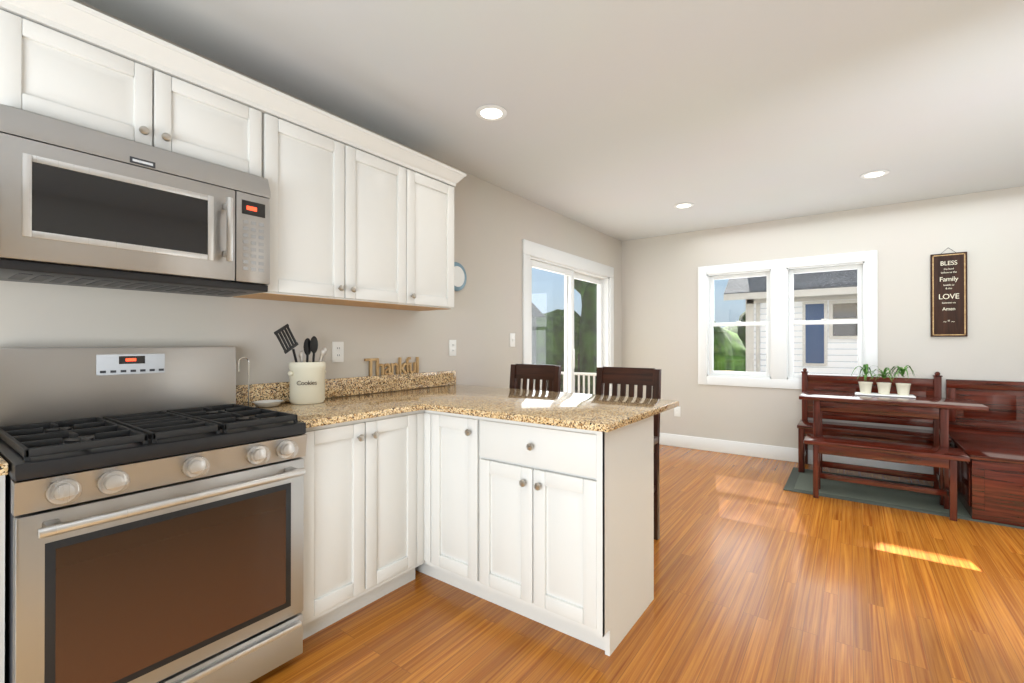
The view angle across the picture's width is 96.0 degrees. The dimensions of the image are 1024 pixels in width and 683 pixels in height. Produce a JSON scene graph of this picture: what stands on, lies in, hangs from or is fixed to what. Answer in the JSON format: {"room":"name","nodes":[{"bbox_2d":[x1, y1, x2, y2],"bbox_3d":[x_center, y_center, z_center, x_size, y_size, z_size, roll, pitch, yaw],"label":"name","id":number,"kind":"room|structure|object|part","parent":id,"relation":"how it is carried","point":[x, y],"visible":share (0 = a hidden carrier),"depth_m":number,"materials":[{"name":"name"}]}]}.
{"room":"kitchen","nodes":[
{"label":"kitchen","id":0,"kind":"room"},
{"bbox_2d":[0,0,621,395],"bbox_3d":[-0.780,-0.025,3.003,0.150,2.500,7.420,0,0,36],"label":"wall","id":1,"kind":"structure","parent":0,"point":[481,320],"depth_m":2.74,"materials":[{"name":"paint"}]},
{"bbox_2d":[0,0,267,178],"bbox_3d":[-1.408,-0.847,1.745,0.322,0.316,0.764,0,0,36],"label":"upper cabinet","id":2,"kind":"object","parent":1,"relation":"attached to","point":[54,66],"depth_m":1.58,"materials":[{"name":"white wood"}]},
{"bbox_2d":[0,104,270,296],"bbox_3d":[-1.362,-0.442,1.708,0.437,0.475,0.756,0,0,36],"label":"microwave","id":3,"kind":"object","parent":2,"relation":"attached to","point":[83,206],"visible":1,"depth_m":1.53,"materials":[{"name":"grey metal"}]},
{"bbox_2d":[233,100,419,308],"bbox_3d":[-0.932,-0.605,2.392,0.322,0.796,0.841,0,0,36],"label":"upper cabinet","id":4,"kind":"object","parent":1,"relation":"attached to","point":[360,217],"depth_m":2.25,"materials":[{"name":"white wood"}]},
{"bbox_2d":[332,342,343,361],"bbox_3d":[-0.979,0.059,2.597,0.008,0.116,0.072,0,0,36],"label":"outlet","id":5,"kind":"object","parent":1,"relation":"attached to","point":[337,351],"visible":1,"depth_m":2.59,"materials":[{"name":"white plastic"}]},
{"bbox_2d":[388,164,459,310],"bbox_3d":[-0.622,-0.604,2.815,0.322,0.796,0.450,0,0,36],"label":"upper cabinet","id":6,"kind":"object","parent":1,"relation":"attached to","point":[436,189],"depth_m":2.78,"materials":[{"name":"white wood"}]},
{"bbox_2d":[449,340,455,355],"bbox_3d":[-0.429,0.046,3.347,0.008,0.116,0.072,0,0,36],"label":"outlet","id":7,"kind":"object","parent":1,"relation":"attached to","point":[452,347],"visible":1,"depth_m":3.34,"materials":[{"name":"white plastic"}]},
{"bbox_2d":[454,262,466,290],"bbox_3d":[-0.405,-0.474,3.368,0.023,0.210,0.210,0,0,36],"label":"wall clock","id":8,"kind":"object","parent":1,"relation":"attached to","point":[460,277],"visible":0.62,"depth_m":3.38,"materials":[{"name":"blue"}]},
{"bbox_2d":[510,333,514,346],"bbox_3d":[0.008,-0.012,3.938,0.014,0.116,0.072,0,0,36],"label":"light switch","id":9,"kind":"object","parent":1,"relation":"attached to","point":[512,339],"visible":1,"depth_m":3.94,"materials":[{"name":"white plastic"}]},
{"bbox_2d":[522,239,613,395],"bbox_3d":[0.602,0.166,4.872,0.168,2.130,1.910,0,0,36],"label":"sliding door","id":10,"kind":"structure","parent":1,"relation":"attached to","point":[531,250],"depth_m":4.84,"materials":[{"name":"white"}]},
{"bbox_3d":[0.609,0.226,4.867,0.105,1.950,1.670,0,0,36],"label":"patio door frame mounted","id":11,"kind":"part","parent":10,"relation":"part of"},
{"bbox_2d":[79,0,1023,240],"bbox_3d":[0.893,-1.319,1.780,4.300,0.080,7.420,0,0,36],"label":"ceiling","id":12,"kind":"structure","parent":0,"point":[624,120],"depth_m":2.34,"materials":[{"name":"paint"}]},
{"bbox_2d":[475,105,506,120],"bbox_3d":[-0.115,-1.271,2.569,0.176,0.009,0.176,0,0,36],"label":"recessed light","id":13,"kind":"object","parent":12,"relation":"in","point":[491,112],"visible":1,"depth_m":2.56,"materials":[{"name":"white"}]},
{"bbox_2d":[674,202,693,208],"bbox_3d":[1.600,-1.265,4.300,0.176,0.009,0.176,0,0,36],"label":"recessed light","id":14,"kind":"object","parent":12,"relation":"in","point":[684,205],"visible":0.98,"depth_m":4.29,"materials":[{"name":"white"}]},
{"bbox_2d":[860,170,888,178],"bbox_3d":[2.753,-1.268,3.504,0.176,0.009,0.176,0,0,36],"label":"recessed light","id":15,"kind":"object","parent":12,"relation":"in","point":[874,174],"visible":0.96,"depth_m":3.50,"materials":[{"name":"white"}]},
{"bbox_2d":[250,444,1023,682],"bbox_3d":[0.893,1.251,1.772,4.300,0.060,7.420,0,0,36],"label":"floor","id":16,"kind":"structure","parent":0,"point":[761,575],"depth_m":2.09,"materials":[{"name":"brown wood"}]},
{"bbox_2d":[0,475,4,682],"bbox_3d":[-1.749,0.776,1.011,0.633,0.884,0.806,0,0,36],"label":"base cabinet","id":17,"kind":"object","parent":16,"relation":"on","point":[2,576],"depth_m":1.18,"materials":[{"name":"white"}]},
{"bbox_2d":[0,456,8,475],"bbox_3d":[-1.754,0.267,1.011,0.629,0.132,0.817,0,0,36],"label":"countertop","id":18,"kind":"structure","parent":17,"relation":"on","point":[4,467],"depth_m":1.15,"materials":[{"name":"stone"}]},
{"bbox_2d":[0,346,306,682],"bbox_3d":[-1.237,0.620,1.612,0.700,1.200,0.756,0,0,36],"label":"range","id":19,"kind":"object","parent":16,"relation":"on","point":[154,508],"visible":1,"depth_m":1.45,"materials":[{"name":"grey metal"}]},
{"bbox_2d":[300,410,423,638],"bbox_3d":[-0.852,0.780,2.222,0.647,0.884,0.671,0,0,36],"label":"base cabinet","id":20,"kind":"object","parent":16,"relation":"on","point":[363,523],"depth_m":2.02,"materials":[{"name":"white wood"}]},
{"bbox_2d":[236,370,678,431],"bbox_3d":[-0.219,0.272,2.276,1.607,0.132,1.507,0,0,36],"label":"countertop","id":21,"kind":"structure","parent":20,"relation":"on","point":[354,398],"depth_m":2.26,"materials":[{"name":"stone"}]},
{"bbox_2d":[238,357,257,407],"bbox_3d":[-1.224,0.189,2.143,0.090,0.235,0.092,0,0,36],"label":"wire holder","id":22,"kind":"object","parent":21,"relation":"on","point":[252,405],"visible":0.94,"depth_m":2.14,"materials":[{"name":"silver metal"}]},
{"bbox_2d":[252,400,283,406],"bbox_3d":[-1.150,0.294,2.176,0.132,0.024,0.132,0,0,36],"label":"dish","id":23,"kind":"object","parent":21,"relation":"on","point":[266,403],"visible":0.98,"depth_m":2.15,"materials":[{"name":"white ceramic"}]},
{"bbox_2d":[274,324,326,403],"bbox_3d":[-1.053,0.110,2.285,0.181,0.393,0.288,0,0,36],"label":"utensil crock","id":24,"kind":"object","parent":21,"relation":"on","point":[307,381],"visible":1,"depth_m":2.25,"materials":[{"name":"beige ceramic"}]},
{"bbox_2d":[364,357,418,375],"bbox_3d":[-0.748,0.154,2.899,0.016,0.108,0.418,0,0,36],"label":"sign","id":25,"kind":"object","parent":21,"relation":"on","point":[389,370],"visible":0.98,"depth_m":2.90,"materials":[{"name":"beige wood"}]},
{"bbox_2d":[440,412,487,600],"bbox_3d":[-0.110,0.781,2.409,0.419,0.884,0.549,0,0,36],"label":"base cabinet","id":26,"kind":"object","parent":16,"relation":"on","point":[463,438],"depth_m":2.16,"materials":[{"name":"white wood"}]},
{"bbox_2d":[509,364,560,391],"bbox_3d":[0.051,0.698,3.280,0.446,1.055,0.447,0,0,36],"label":"bar stool","id":27,"kind":"object","parent":16,"relation":"on","point":[538,373],"visible":0.04,"depth_m":3.43,"materials":[{"name":"brown wood"}]},
{"bbox_2d":[488,416,653,655],"bbox_3d":[0.230,0.780,2.160,0.678,0.884,0.549,0,0,36],"label":"base cabinet","id":28,"kind":"object","parent":16,"relation":"on","point":[550,526],"depth_m":1.90,"materials":[{"name":"white wood"}]},
{"bbox_2d":[595,367,660,539],"bbox_3d":[0.636,0.697,2.851,0.446,1.055,0.447,0,0,36],"label":"bar stool","id":29,"kind":"object","parent":16,"relation":"on","point":[648,378],"visible":0.12,"depth_m":2.95,"materials":[{"name":"brown wood"}]},
{"bbox_2d":[804,434,969,520],"bbox_3d":[2.780,1.002,3.495,0.945,0.450,0.330,0,0,36],"label":"bench","id":30,"kind":"object","parent":16,"relation":"on","point":[946,459],"visible":1,"depth_m":3.38,"materials":[{"name":"brown wood"}]},
{"bbox_2d":[783,467,1023,528],"bbox_3d":[3.085,1.223,3.711,1.480,0.008,0.840,0,0,36],"label":"rug","id":31,"kind":"object","parent":16,"relation":"on","point":[799,482],"visible":0.65,"depth_m":3.67,"materials":[{"name":"grey fabric"}]},
{"bbox_2d":[797,368,951,472],"bbox_3d":[3.217,0.742,4.176,1.055,0.956,0.455,0,0,36],"label":"bench","id":32,"kind":"object","parent":31,"relation":"on","point":[923,387],"visible":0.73,"depth_m":4.23,"materials":[{"name":"brown wood"}]},
{"bbox_2d":[799,391,988,504],"bbox_3d":[3.063,0.841,3.809,1.140,0.756,0.570,0,0,36],"label":"table","id":33,"kind":"object","parent":31,"relation":"on","point":[936,409],"visible":0.67,"depth_m":3.67,"materials":[{"name":"brown wood"}]},
{"bbox_2d":[851,364,926,397],"bbox_3d":[3.193,0.329,3.913,0.518,0.266,0.323,0,0,36],"label":"potted plants","id":34,"kind":"object","parent":33,"relation":"on","point":[903,390],"visible":1,"depth_m":3.90,"materials":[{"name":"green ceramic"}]},
{"bbox_2d":[946,379,1023,526],"bbox_3d":[3.861,0.771,3.309,0.992,0.891,1.092,0,0,36],"label":"bench","id":35,"kind":"object","parent":31,"relation":"on","point":[990,474],"visible":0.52,"depth_m":3.46,"materials":[{"name":"brown wood"}]},
{"bbox_2d":[622,186,1023,449],"bbox_3d":[3.043,-0.019,4.707,4.000,2.500,0.150,0,0,36],"label":"wall","id":36,"kind":"structure","parent":0,"point":[984,230],"depth_m":4.42,"materials":[{"name":"paint"}]},
{"bbox_2d":[674,407,679,416],"bbox_3d":[1.940,0.823,5.415,0.072,0.116,0.008,0,0,36],"label":"outlet","id":37,"kind":"object","parent":36,"relation":"attached to","point":[677,411],"visible":0.96,"depth_m":5.41,"materials":[{"name":"white plastic"}]},
{"bbox_2d":[698,250,877,388],"bbox_3d":[2.820,-0.184,4.860,1.610,1.340,0.168,0,0,36],"label":"window","id":38,"kind":"structure","parent":36,"relation":"in","point":[778,270],"depth_m":4.79,"materials":[{"name":"white"}]},
{"bbox_3d":[2.819,-0.188,4.859,1.396,1.118,0.090,0,0,36],"label":"window sashes","id":39,"kind":"part","parent":38,"relation":"part of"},
{"bbox_2d":[659,433,932,473],"bbox_3d":[2.977,1.160,4.646,3.960,0.140,0.020,0,0,36],"label":"baseboard","id":40,"kind":"structure","parent":36,"relation":"attached to","point":[752,449],"depth_m":4.86,"materials":[{"name":"white wood"}]},
{"bbox_2d":[930,248,967,336],"bbox_3d":[3.815,-0.432,4.032,0.235,0.782,0.023,0,0,36],"label":"wall sign","id":41,"kind":"object","parent":36,"relation":"attached to","point":[948,295],"visible":1,"depth_m":4.02,"materials":[{"name":"brown wood"}]},
{"label":"outside","id":42,"kind":"structure","parent":0,"visible":0},
{"bbox_3d":[5.514,2.303,11.450,80.000,0.100,65.000,0,0,36],"label":"ground","id":43,"kind":"structure","parent":42,"visible":0},
{"bbox_2d":[536,309,579,390],"bbox_3d":[1.573,0.385,20.786,3.986,3.798,4.033,0,0,36],"label":"tree","id":44,"kind":"object","parent":43,"relation":"on","point":[545,346],"depth_m":19.10,"materials":[{"name":"green plant"}]},
{"bbox_2d":[559,310,580,391],"bbox_3d":[3.536,0.342,20.384,4.065,3.881,3.815,0,0,36],"label":"tree","id":45,"kind":"object","parent":43,"relation":"on","point":[577,349],"depth_m":19.67,"materials":[{"name":"green plant"}]},
{"bbox_2d":[574,279,581,293],"bbox_3d":[7.445,-5.047,27.627,6.701,14.707,7.043,0,0,36],"label":"tree","id":46,"kind":"object","parent":43,"relation":"on","point":[578,286],"depth_m":26.68,"materials":[{"name":"green plant"}]},
{"bbox_2d":[578,354,581,393],"bbox_3d":[5.268,1.355,19.571,0.100,1.850,10.200,0,0,36],"label":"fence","id":47,"kind":"object","parent":43,"relation":"on","point":[579,369],"depth_m":15.45,"materials":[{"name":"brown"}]},
{"bbox_2d":[579,283,596,393],"bbox_3d":[2.320,0.283,13.177,0.767,3.910,0.789,0,0,36],"label":"tree","id":48,"kind":"object","parent":43,"relation":"on","point":[583,338],"depth_m":12.90,"materials":[{"name":"green plant"}]},
{"bbox_2d":[581,281,596,300],"bbox_3d":[4.543,-1.918,17.547,3.916,8.382,4.360,0,0,36],"label":"tree","id":49,"kind":"object","parent":43,"relation":"on","point":[584,286],"depth_m":17.40,"materials":[{"name":"green plant"}]},
{"bbox_2d":[532,269,857,374],"bbox_3d":[4.025,-2.583,12.268,23.050,9.677,10.169,0,0,36],"label":"house","id":50,"kind":"structure","parent":43,"relation":"on","point":[829,284],"depth_m":8.32,"materials":[{"name":"white wood"}]},
{"bbox_2d":[713,321,745,371],"bbox_3d":[5.332,0.708,13.989,3.527,3.107,3.676,0,0,36],"label":"tree","id":51,"kind":"object","parent":43,"relation":"on","point":[731,354],"depth_m":12.33,"materials":[{"name":"green plant"}]},
{"bbox_2d":[724,311,745,347],"bbox_3d":[11.560,0.237,22.862,4.679,4.108,4.965,0,0,36],"label":"tree","id":52,"kind":"object","parent":43,"relation":"on","point":[735,329],"depth_m":21.52,"materials":[{"name":"green plant"}]},
{"bbox_3d":[0.020,1.798,6.801,3.040,0.880,5.800,0,0,36],"label":"deck","id":53,"kind":"object","parent":43,"relation":"on","visible":0},
{"bbox_2d":[540,372,595,393],"bbox_3d":[1.655,0.955,9.076,2.710,0.820,0.100,0,0,36],"label":"railing","id":54,"kind":"object","parent":53,"relation":"on","point":[589,375],"depth_m":9.23,"materials":[{"name":"white wood"}]}
]}

